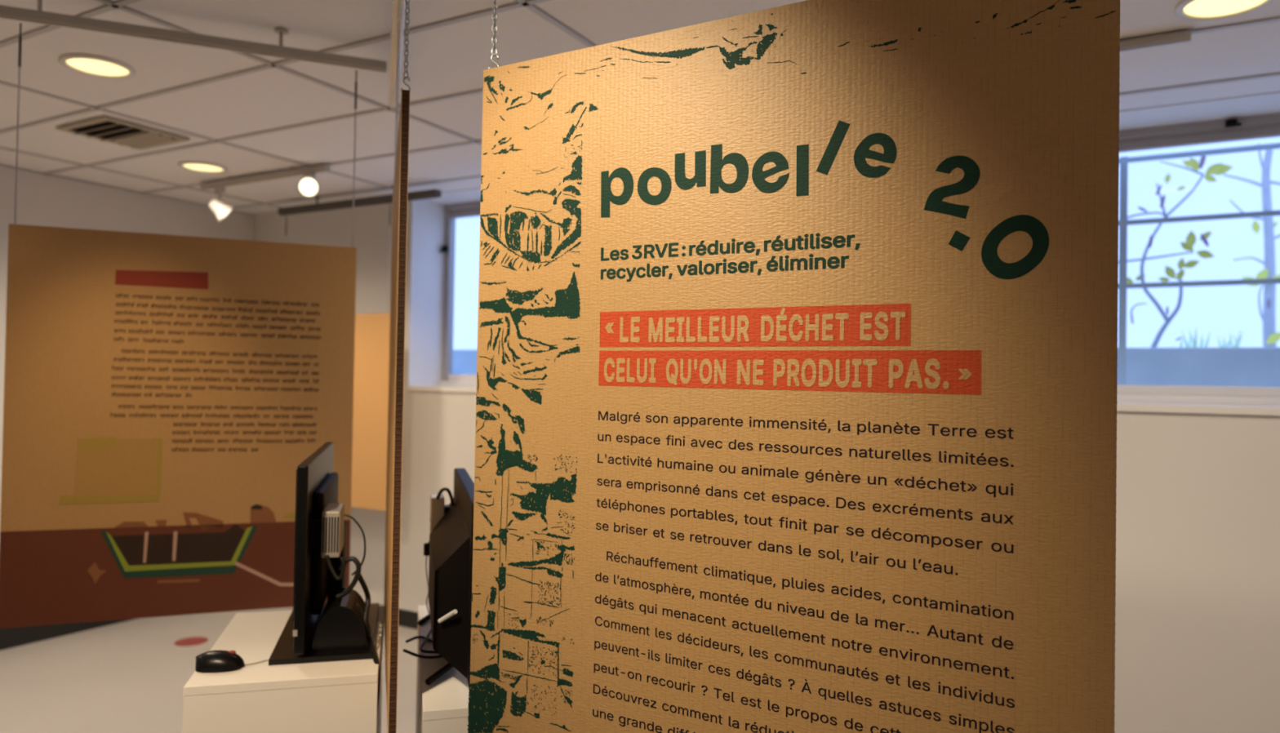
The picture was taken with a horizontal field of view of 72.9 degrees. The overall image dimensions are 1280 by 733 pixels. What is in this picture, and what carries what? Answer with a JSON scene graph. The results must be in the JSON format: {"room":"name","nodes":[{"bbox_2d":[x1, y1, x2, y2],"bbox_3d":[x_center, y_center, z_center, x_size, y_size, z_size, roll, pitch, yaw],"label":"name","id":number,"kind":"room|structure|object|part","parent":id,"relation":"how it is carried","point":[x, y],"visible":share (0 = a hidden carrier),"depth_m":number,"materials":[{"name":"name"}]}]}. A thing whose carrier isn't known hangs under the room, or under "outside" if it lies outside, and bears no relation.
{"room":"museum","nodes":[
{"label":"museum","id":0,"kind":"room"},
{"bbox_2d":[0,164,254,518],"bbox_3d":[-4.552,0.185,3.099,0.150,2.670,7.050,0,-1,29],"label":"wall","id":1,"kind":"structure","parent":0,"point":[42,200],"depth_m":5.15,"materials":[{"name":"paint"}]},
{"bbox_2d":[0,617,137,650],"bbox_3d":[-4.466,1.456,3.104,0.014,0.130,6.900,0,-1,29],"label":"baseboard","id":2,"kind":"structure","parent":1,"relation":"attached to","point":[10,637],"depth_m":4.95,"materials":[{"name":"black rubber"}]},
{"bbox_2d":[253,199,1279,732],"bbox_3d":[0.860,0.295,4.299,8.410,2.670,0.372,0,-1,29],"label":"wall","id":3,"kind":"structure","parent":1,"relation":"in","point":[1197,588],"depth_m":3.42,"materials":[{"name":"paint"}]},
{"bbox_2d":[324,601,417,629],"bbox_3d":[0.755,1.576,4.118,8.096,0.100,0.014,0,-1,29],"label":"baseboard","id":4,"kind":"structure","parent":3,"relation":"attached to","point":[409,619],"depth_m":5.34,"materials":[{"name":"black rubber"}]},
{"bbox_2d":[439,200,480,386],"bbox_3d":[-0.569,-0.459,5.262,1.655,1.183,0.125,0,-1,29],"label":"window","id":5,"kind":"structure","parent":3,"relation":"attached to","point":[452,211],"depth_m":5.66,"materials":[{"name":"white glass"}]},
{"bbox_3d":[-1.255,-0.462,5.684,0.045,1.108,0.060,0,-1,29],"label":"rail","id":6,"kind":"part","parent":5,"relation":"part of","materials":[{"name":"white metal"}]},
{"bbox_3d":[-0.567,0.095,5.273,1.655,0.076,0.080,0,-1,29],"label":"sill rail","id":7,"kind":"part","parent":5,"relation":"part of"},
{"bbox_3d":[-0.546,-1.007,5.294,1.655,0.084,0.070,0,-1,29],"label":"head rail","id":8,"kind":"part","parent":5,"relation":"part of","materials":[{"name":"white metal"}]},
{"bbox_2d":[1116,113,1279,406],"bbox_3d":[2.226,-0.435,3.698,2.850,1.183,0.111,0,-1,29],"label":"window","id":9,"kind":"structure","parent":3,"relation":"attached to","point":[1268,126],"depth_m":3.63,"materials":[{"name":"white glass"}]},
{"bbox_3d":[2.224,0.119,3.704,2.850,0.076,0.080,0,-1,29],"label":"sill rail","id":10,"kind":"part","parent":9,"relation":"part of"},
{"bbox_3d":[2.246,-0.984,3.725,2.850,0.084,0.070,0,-1,29],"label":"head rail","id":11,"kind":"part","parent":9,"relation":"part of","materials":[{"name":"white metal"}]},
{"bbox_3d":[1.347,0.380,4.443,16.000,0.520,0.360,0,-1,29],"label":"well","id":12,"kind":"object","parent":3,"relation":"attached to","visible":0},
{"bbox_2d":[1117,142,1279,385],"bbox_3d":[2.331,-0.412,3.865,2.970,1.080,0.033,0,-1,29],"label":"window grille","id":13,"kind":"object","parent":12,"relation":"on","point":[1123,222],"visible":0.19,"depth_m":3.88,"materials":[{"name":"blue metal"}]},
{"bbox_3d":[2.196,-0.413,3.941,0.032,1.080,0.033,0,-1,29],"label":"post","id":14,"kind":"part","parent":13,"relation":"part of","materials":[{"name":"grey metal"}]},
{"bbox_2d":[0,606,417,732],"bbox_3d":[-0.914,1.603,1.163,8.510,0.100,7.400,0,-1,29],"label":"floor","id":15,"kind":"structure","parent":0,"point":[131,676],"depth_m":4.38,"materials":[{"name":"concrete"}]},
{"bbox_2d":[173,636,208,646],"bbox_3d":[-2.581,1.581,4.986,0.176,0.001,0.176,0,-1,29],"label":"floor marker","id":16,"kind":"object","parent":15,"relation":"on","point":[193,641],"visible":1,"depth_m":4.98,"materials":[{"name":"red plastic"}]},
{"bbox_2d":[182,605,384,732],"bbox_3d":[-0.776,1.092,1.948,0.355,0.950,0.535,1,-1,-15],"label":"pedestal","id":17,"kind":"object","parent":15,"relation":"on","point":[331,696],"visible":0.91,"depth_m":1.72,"materials":[{"name":"white wood"}]},
{"bbox_2d":[195,649,244,672],"bbox_3d":[-0.853,0.594,1.762,0.094,0.034,0.062,1,-1,-10],"label":"computer mouse","id":18,"kind":"object","parent":17,"relation":"on","point":[215,660],"visible":1,"depth_m":1.74,"materials":[{"name":"black plastic"}]},
{"bbox_2d":[244,659,268,665],"bbox_3d":[-0.785,0.610,1.791,0.061,0.006,0.018,1,-1,-29],"label":"cable","id":19,"kind":"object","parent":17,"relation":"on","point":[264,660],"visible":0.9,"depth_m":1.78,"materials":[{"name":"beige plastic"}]},
{"bbox_2d":[268,441,378,665],"bbox_3d":[-0.741,0.413,2.110,0.205,0.412,0.659,1,-1,-15],"label":"monitor","id":20,"kind":"object","parent":17,"relation":"on","point":[314,632],"visible":0.8,"depth_m":1.85,"materials":[{"name":"black plastic"}]},
{"bbox_3d":[-0.783,0.402,2.099,0.022,0.390,0.658,1,-1,-15],"label":"casing","id":21,"kind":"part","parent":20,"relation":"part of","materials":[{"name":"black plastic"}]},
{"bbox_2d":[311,502,344,557],"bbox_3d":[-0.693,0.362,1.925,0.060,0.100,0.131,1,-1,-15],"label":"computer","id":22,"kind":"object","parent":20,"relation":"attached to","point":[327,531],"visible":1,"depth_m":1.87,"materials":[{"name":"silver metal"}]},
{"bbox_2d":[324,554,346,580],"bbox_3d":[-0.654,0.431,1.860,0.045,0.056,0.008,1,-1,0],"label":"cable","id":23,"kind":"object","parent":22,"relation":"hanging from","point":[336,577],"visible":1,"depth_m":1.86,"materials":[{"name":"black rubber"}]},
{"bbox_2d":[343,514,365,575],"bbox_3d":[-0.613,0.383,1.860,0.049,0.132,0.006,1,-1,-1],"label":"power cable","id":24,"kind":"object","parent":22,"relation":"attached to","point":[345,515],"visible":1,"depth_m":1.86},
{"bbox_2d":[335,555,361,599],"bbox_3d":[-0.632,0.458,1.880,0.054,0.094,0.012,1,-1,0],"label":"cable","id":25,"kind":"object","parent":20,"relation":"attached to","point":[354,559],"visible":0.94,"depth_m":1.88,"materials":[{"name":"black rubber"}]},
{"bbox_2d":[356,603,375,648],"bbox_3d":[-0.577,0.648,1.858,0.031,0.258,0.121,2,-1,-35],"label":"cable","id":26,"kind":"object","parent":17,"relation":"attached to","point":[357,604],"visible":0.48,"depth_m":1.90,"materials":[{"name":"black rubber"}]},
{"bbox_2d":[358,573,380,715],"bbox_3d":[-0.579,0.670,1.845,0.036,0.433,0.185,1,-1,-28],"label":"cable","id":27,"kind":"object","parent":17,"relation":"attached to","point":[361,580],"visible":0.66,"depth_m":1.90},
{"bbox_2d":[415,604,469,732],"bbox_3d":[-0.223,1.101,1.975,0.560,0.950,0.740,1,-1,-15],"label":"pedestal","id":28,"kind":"object","parent":15,"relation":"on","point":[442,705],"visible":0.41,"depth_m":1.65,"materials":[{"name":"white wood"}]},
{"bbox_2d":[405,635,432,643],"bbox_3d":[-0.457,0.619,2.006,0.069,0.006,0.175,0,-1,29],"label":"loose cable","id":29,"kind":"object","parent":28,"relation":"on","point":[420,636],"visible":0.44,"depth_m":1.96,"materials":[{"name":"black rubber"}]},
{"bbox_2d":[402,643,442,658],"bbox_3d":[-0.439,0.613,1.894,0.100,0.006,0.142,0,-1,29],"label":"loose cable","id":30,"kind":"object","parent":28,"relation":"on","point":[406,651],"visible":0.44,"depth_m":1.83,"materials":[{"name":"black rubber"}]},
{"bbox_2d":[419,628,438,653],"bbox_3d":[-0.473,0.609,1.934,0.042,0.006,0.198,1,-1,-17],"label":"loose cable","id":31,"kind":"object","parent":28,"relation":"on","point":[425,640],"visible":0.77,"depth_m":1.87,"materials":[{"name":"black rubber"}]},
{"bbox_2d":[417,467,474,684],"bbox_3d":[-0.419,0.438,1.883,0.113,0.368,0.630,1,-1,-15],"label":"monitor","id":32,"kind":"object","parent":28,"relation":"on","point":[451,540],"visible":0.79,"depth_m":1.67,"materials":[{"name":"black plastic"}]},
{"bbox_2d":[425,551,430,617],"bbox_3d":[-0.507,0.555,2.081,0.020,0.220,0.005,1,-1,-11],"label":"cable","id":33,"kind":"object","parent":32,"relation":"attached to","point":[427,552],"visible":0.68,"depth_m":2.08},
{"bbox_2d":[429,494,448,534],"bbox_3d":[-0.480,0.369,2.125,0.066,0.105,0.060,1,-1,-15],"label":"box","id":34,"kind":"object","parent":32,"relation":"attached to","point":[438,508],"visible":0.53,"depth_m":2.09,"materials":[{"name":"white plastic"}]},
{"bbox_2d":[435,487,454,506],"bbox_3d":[-0.465,0.326,2.080,0.050,0.071,0.008,1,-1,-1],"label":"cable loop","id":35,"kind":"object","parent":34,"relation":"attached to","point":[446,489],"visible":0.82,"depth_m":2.08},
{"bbox_3d":[-0.379,0.423,1.894,0.028,0.338,0.630,1,-1,-15],"label":"casing","id":36,"kind":"part","parent":32,"relation":"part of","materials":[{"name":"black plastic"}]},
{"bbox_2d":[0,0,1279,215],"bbox_3d":[-0.840,-1.174,1.253,8.410,0.124,7.410,0,-1,29],"label":"ceiling","id":37,"kind":"structure","parent":0,"point":[246,114],"depth_m":3.28,"materials":[{"name":"paint"}]},
{"bbox_2d":[58,53,135,79],"bbox_3d":[-1.994,-1.101,3.190,0.240,0.011,0.240,0,-1,29],"label":"recessed light","id":38,"kind":"object","parent":37,"relation":"in","point":[88,64],"visible":1,"depth_m":3.18,"materials":[{"name":"beige plastic"}]},
{"bbox_2d":[66,58,128,75],"bbox_3d":[-1.994,-1.103,3.190,0.195,0.004,0.195,0,-1,43],"label":"diffuser","id":39,"kind":"object","parent":38,"relation":"attached to","point":[91,67],"depth_m":3.19,"materials":[{"name":"beige plastic"}]},
{"bbox_2d":[55,115,190,150],"bbox_3d":[-2.426,-1.088,4.075,0.400,0.028,0.400,0,-1,29],"label":"ceiling vent","id":40,"kind":"object","parent":37,"relation":"in","point":[103,128],"visible":1,"depth_m":4.05,"materials":[{"name":"white metal"}]},
{"bbox_2d":[0,0,386,72],"bbox_3d":[-1.790,-1.068,2.584,1.995,0.088,0.044,1,-1,-22],"label":"rail","id":41,"kind":"object","parent":37,"relation":"attached to","point":[38,16],"visible":1,"depth_m":2.72,"materials":[{"name":"metal"}]},
{"bbox_2d":[13,22,22,224],"bbox_3d":[-1.843,-0.717,2.568,0.007,0.603,0.008,0,-1,29],"label":"wire","id":42,"kind":"object","parent":41,"relation":"hanging from","point":[20,24],"visible":1,"depth_m":2.57,"materials":[{"name":"black metal"}]},
{"bbox_3d":[-1.844,-0.657,2.567,0.004,0.483,0.004,0,-1,29],"label":"cord","id":43,"kind":"part","parent":42,"relation":"part of","materials":[{"name":"black metal"}]},
{"bbox_2d":[0,223,356,628],"bbox_3d":[-1.418,0.184,2.729,0.976,1.187,0.016,1,-1,-22],"label":"display panel","id":44,"kind":"object","parent":42,"relation":"hanging from","point":[166,396],"visible":1,"depth_m":2.69,"materials":[{"name":"brown cardboard"}]},
{"bbox_3d":[-1.643,0.233,2.631,0.092,0.040,0.001,1,-1,-22],"label":"lime frame","id":45,"kind":"part","parent":44,"relation":"part of","materials":[{"name":"cardboard"}]},
{"bbox_3d":[-1.615,0.403,2.641,0.268,0.027,0.001,1,-1,-22],"label":"lime frame","id":46,"kind":"part","parent":44,"relation":"part of","materials":[{"name":"cardboard"}]},
{"bbox_3d":[-1.600,0.308,2.648,0.218,0.177,0.001,1,-1,-22],"label":"lime panel","id":47,"kind":"part","parent":44,"relation":"part of","materials":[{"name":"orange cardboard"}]},
{"bbox_3d":[-1.492,0.311,2.691,0.014,0.176,0.001,1,-1,-22],"label":"lime frame","id":48,"kind":"part","parent":44,"relation":"part of","materials":[{"name":"brown cardboard"}]},
{"bbox_2d":[110,293,320,451],"bbox_3d":[-1.335,0.026,2.756,0.595,0.491,0.042,1,-1,-26],"label":"print","id":49,"kind":"object","parent":44,"relation":"attached to","point":[193,298],"depth_m":2.75},
{"bbox_2d":[351,70,357,247],"bbox_3d":[-0.962,-0.697,2.918,0.007,0.603,0.008,0,-1,29],"label":"wire","id":50,"kind":"object","parent":41,"relation":"hanging from","point":[356,82],"visible":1,"depth_m":2.92,"materials":[{"name":"metal"}]},
{"bbox_3d":[-0.963,-0.637,2.918,0.004,0.483,0.004,0,-1,29],"label":"cord","id":51,"kind":"part","parent":50,"relation":"part of","materials":[{"name":"black metal"}]},
{"bbox_2d":[178,161,227,173],"bbox_3d":[-2.381,-1.085,4.727,0.240,0.011,0.240,0,-1,29],"label":"recessed light","id":52,"kind":"object","parent":37,"relation":"in","point":[200,166],"visible":1,"depth_m":4.71,"materials":[{"name":"beige plastic"}]},
{"bbox_2d":[183,164,222,171],"bbox_3d":[-2.381,-1.086,4.727,0.195,0.004,0.195,1,-1,-29],"label":"diffuser","id":53,"kind":"object","parent":52,"relation":"attached to","point":[195,167],"depth_m":4.73,"materials":[{"name":"beige plastic"}]},
{"bbox_2d":[200,164,330,190],"bbox_3d":[-2.116,-1.061,4.852,1.060,0.044,0.044,0,-1,29],"label":"track","id":54,"kind":"object","parent":37,"relation":"attached to","point":[294,171],"visible":1,"depth_m":4.81,"materials":[{"name":"metal"}]},
{"bbox_2d":[208,186,234,222],"bbox_3d":[-2.425,-0.941,5.034,0.118,0.208,0.137,0,-1,29],"label":"track spotlight","id":55,"kind":"object","parent":54,"relation":"attached to","point":[220,210],"visible":1,"depth_m":5.00,"materials":[{"name":"metal"}]},
{"bbox_3d":[-2.440,-0.981,5.032,0.060,0.130,0.030,0,-1,29],"label":"arm","id":56,"kind":"part","parent":55,"relation":"part of","materials":[{"name":"metal"}]},
{"bbox_2d":[296,172,319,198],"bbox_3d":[-1.776,-0.968,4.661,0.120,0.144,0.125,1,-1,-12],"label":"track spotlight","id":57,"kind":"object","parent":54,"relation":"attached to","point":[307,186],"visible":1,"depth_m":4.63,"materials":[{"name":"metal"}]},
{"bbox_3d":[-1.777,-1.002,4.660,0.060,0.075,0.030,0,-1,29],"label":"arm","id":58,"kind":"part","parent":57,"relation":"part of","materials":[{"name":"metal"}]},
{"bbox_2d":[278,186,441,215],"bbox_3d":[-1.743,-1.022,5.302,1.350,0.094,0.050,0,-1,29],"label":"rail","id":59,"kind":"object","parent":37,"relation":"attached to","point":[430,193],"visible":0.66,"depth_m":5.28,"materials":[{"name":"black metal"}]},
{"bbox_2d":[387,203,391,312],"bbox_3d":[-1.492,-0.641,5.153,0.007,0.656,0.008,0,-1,29],"label":"wire","id":60,"kind":"object","parent":59,"relation":"hanging from","point":[390,203],"visible":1,"depth_m":5.15,"materials":[{"name":"grey metal"}]},
{"bbox_3d":[-1.492,-0.581,5.152,0.004,0.536,0.004,0,-1,29],"label":"cord","id":61,"kind":"part","parent":60,"relation":"part of","materials":[{"name":"grey metal"}]},
{"bbox_3d":[-2.293,-0.648,5.604,0.007,0.656,0.008,0,-1,29],"label":"wire","id":62,"kind":"object","parent":59,"relation":"hanging from","visible":0},
{"bbox_2d":[351,312,390,511],"bbox_3d":[-1.908,0.264,5.365,0.980,1.170,0.015,0,-1,29],"label":"display panel","id":63,"kind":"object","parent":62,"relation":"hanging from","point":[371,342],"visible":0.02,"depth_m":5.19,"materials":[{"name":"orange"}]},
{"bbox_2d":[388,0,405,108],"bbox_3d":[-0.651,-1.052,2.350,0.045,0.088,2.090,1,-1,-17],"label":"rail","id":64,"kind":"object","parent":37,"relation":"attached to","point":[398,6],"visible":0.72,"depth_m":2.73,"materials":[{"name":"white metal"}]},
{"bbox_2d":[391,18,400,195],"bbox_3d":[-0.702,-0.747,2.504,0.019,0.517,0.010,0,-1,41],"label":"chain","id":65,"kind":"object","parent":64,"relation":"hanging from","point":[398,23],"visible":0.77,"depth_m":2.50,"materials":[{"name":"metal"}]},
{"bbox_2d":[400,0,410,93],"bbox_3d":[-0.426,-0.756,1.597,0.019,0.517,0.010,1,-1,-5],"label":"chain","id":66,"kind":"object","parent":64,"relation":"hanging from","point":[407,8],"visible":1,"depth_m":1.59,"materials":[{"name":"metal"}]},
{"bbox_2d":[383,88,409,732],"bbox_3d":[-0.580,0.094,2.041,0.015,1.190,0.980,1,-1,-17],"label":"display panel","id":67,"kind":"object","parent":66,"relation":"hanging from","point":[400,191],"visible":1,"depth_m":1.58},
{"bbox_2d":[1120,30,1191,52],"bbox_3d":[1.210,-1.037,2.988,1.166,0.035,0.044,0,-1,29],"label":"track","id":68,"kind":"object","parent":37,"relation":"attached to","point":[1181,37],"visible":0.18,"depth_m":2.74,"materials":[{"name":"metal"}]},
{"bbox_2d":[1174,0,1275,21],"bbox_3d":[1.692,-1.049,2.500,0.254,0.011,0.254,0,-1,29],"label":"recessed light","id":69,"kind":"object","parent":37,"relation":"in","point":[1186,10],"visible":1,"depth_m":2.54,"materials":[{"name":"beige plastic"}]},
{"bbox_2d":[1183,0,1265,17],"bbox_3d":[1.692,-1.051,2.500,0.209,0.004,0.209,1,-1,25],"label":"diffuser","id":70,"kind":"object","parent":69,"relation":"attached to","point":[1192,8],"depth_m":2.53,"materials":[{"name":"beige plastic"}]},
{"bbox_3d":[0.225,-1.054,1.215,1.293,0.088,0.044,0,-1,30],"label":"rail","id":71,"kind":"object","parent":37,"relation":"attached to","visible":0},
{"bbox_2d":[488,0,499,69],"bbox_3d":[-0.245,-0.752,1.484,0.019,0.507,0.010,1,-1,-22],"label":"chain","id":72,"kind":"object","parent":71,"relation":"hanging from","point":[495,2],"visible":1,"depth_m":1.48,"materials":[{"name":"metal"}]},
{"bbox_2d":[466,0,1119,732],"bbox_3d":[0.135,0.091,1.237,0.957,1.191,0.020,0,-1,30],"label":"display panel","id":73,"kind":"object","parent":72,"relation":"hanging from","point":[796,392],"visible":1,"depth_m":1.18,"materials":[{"name":"brown cardboard"}]},
{"label":"outside","id":74,"kind":"structure","parent":0,"visible":0},
{"bbox_3d":[3.741,0.396,8.702,16.000,0.700,9.150,0,-1,29],"label":"ground","id":75,"kind":"structure","parent":74,"visible":0},
{"bbox_2d":[453,346,1279,386],"bbox_3d":[1.474,0.275,4.667,16.000,0.742,0.150,0,-1,29],"label":"window sill","id":76,"kind":"structure","parent":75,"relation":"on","point":[1233,366],"depth_m":3.98,"materials":[{"name":"paint"}]},
{"bbox_2d":[1118,155,1232,347],"bbox_3d":[2.576,-0.550,4.254,0.540,0.969,0.095,0,-1,41],"label":"tree","id":77,"kind":"object","parent":75,"relation":"on","point":[1219,169],"visible":0.92,"depth_m":4.22,"materials":[{"name":"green plant"}]},
{"bbox_3d":[2.496,-0.266,4.341,0.071,0.102,0.010,0,-1,29],"label":"stem","id":78,"kind":"part","parent":77,"relation":"part of","materials":[{"name":"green plant"}]},
{"bbox_3d":[2.492,-0.741,4.363,0.025,0.056,0.270,2,-1,-45],"label":"stem","id":79,"kind":"part","parent":77,"relation":"part of","materials":[{"name":"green plant"}]},
{"bbox_3d":[2.522,-0.540,4.309,0.387,0.034,0.054,0,-1,45],"label":"stem","id":80,"kind":"part","parent":77,"relation":"part of","materials":[{"name":"green plant"}]},
{"bbox_3d":[2.578,-0.823,4.286,0.048,0.171,0.013,0,-1,29],"label":"stem","id":81,"kind":"part","parent":77,"relation":"part of","materials":[{"name":"green plant"}]},
{"bbox_3d":[2.576,-0.246,4.249,0.142,0.361,0.039,1,-1,27],"label":"stem","id":82,"kind":"part","parent":77,"relation":"part of","materials":[{"name":"green plant"}]},
{"bbox_3d":[2.604,-0.571,4.246,0.265,0.711,0.046,0,-1,29],"label":"stem","id":83,"kind":"part","parent":77,"relation":"part of","materials":[{"name":"green plant"}]},
{"bbox_3d":[2.645,-0.971,4.237,0.190,0.103,0.024,0,-1,44],"label":"stem","id":84,"kind":"part","parent":77,"relation":"part of","materials":[{"name":"green plant"}]},
{"bbox_2d":[1172,327,1243,347],"bbox_3d":[3.091,-0.111,4.702,0.363,0.190,0.596,0,-1,29],"label":"shoots","id":85,"kind":"object","parent":75,"relation":"on","point":[1237,344],"visible":0.27,"depth_m":4.62,"materials":[{"name":"blue paint"}]},
{"bbox_2d":[1222,143,1279,346],"bbox_3d":[3.637,-0.694,5.078,0.373,1.238,0.084,0,-1,29],"label":"young tree","id":86,"kind":"object","parent":75,"relation":"on","point":[1270,338],"visible":0.87,"depth_m":5.05,"materials":[{"name":"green plant"}]},
{"bbox_3d":[3.578,-1.098,5.131,0.212,0.105,0.019,0,-1,29],"label":"stem","id":87,"kind":"part","parent":86,"relation":"part of","materials":[{"name":"green plant"}]},
{"bbox_3d":[3.597,-0.921,5.116,0.197,0.144,0.015,0,-1,29],"label":"stem","id":88,"kind":"part","parent":86,"relation":"part of","materials":[{"name":"green plant"}]},
{"bbox_3d":[3.602,-0.612,5.105,0.179,0.068,0.013,0,-1,29],"label":"stem","id":89,"kind":"part","parent":86,"relation":"part of","materials":[{"name":"green plant"}]},
{"bbox_3d":[3.655,-1.212,5.090,0.045,0.202,0.015,0,-1,29],"label":"stem","id":90,"kind":"part","parent":86,"relation":"part of","materials":[{"name":"green plant"}]},
{"bbox_3d":[3.654,-0.339,5.069,0.064,0.297,0.013,0,-1,29],"label":"stem","id":91,"kind":"part","parent":86,"relation":"part of","materials":[{"name":"green plant"}]},
{"bbox_3d":[3.678,-0.681,5.066,0.079,1.214,0.065,0,-1,29],"label":"stem","id":92,"kind":"part","parent":86,"relation":"part of","materials":[{"name":"green plant"}]},
{"bbox_3d":[3.739,-1.053,5.038,0.162,0.080,0.019,0,-1,29],"label":"stem","id":93,"kind":"part","parent":86,"relation":"part of","materials":[{"name":"green plant"}]},
{"bbox_3d":[-0.508,0.441,2.100,0.018,0.036,0.013,0,-1,29],"label":"cable","id":94,"kind":"object","parent":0,"visible":0},
{"bbox_2d":[423,542,429,555],"bbox_3d":[-0.513,0.441,2.090,0.014,0.030,0.014,0,-1,29],"label":"plug","id":95,"kind":"object","parent":94,"relation":"attached to","point":[426,545],"visible":0.76,"depth_m":2.08,"materials":[{"name":"black plastic"}]}
]}

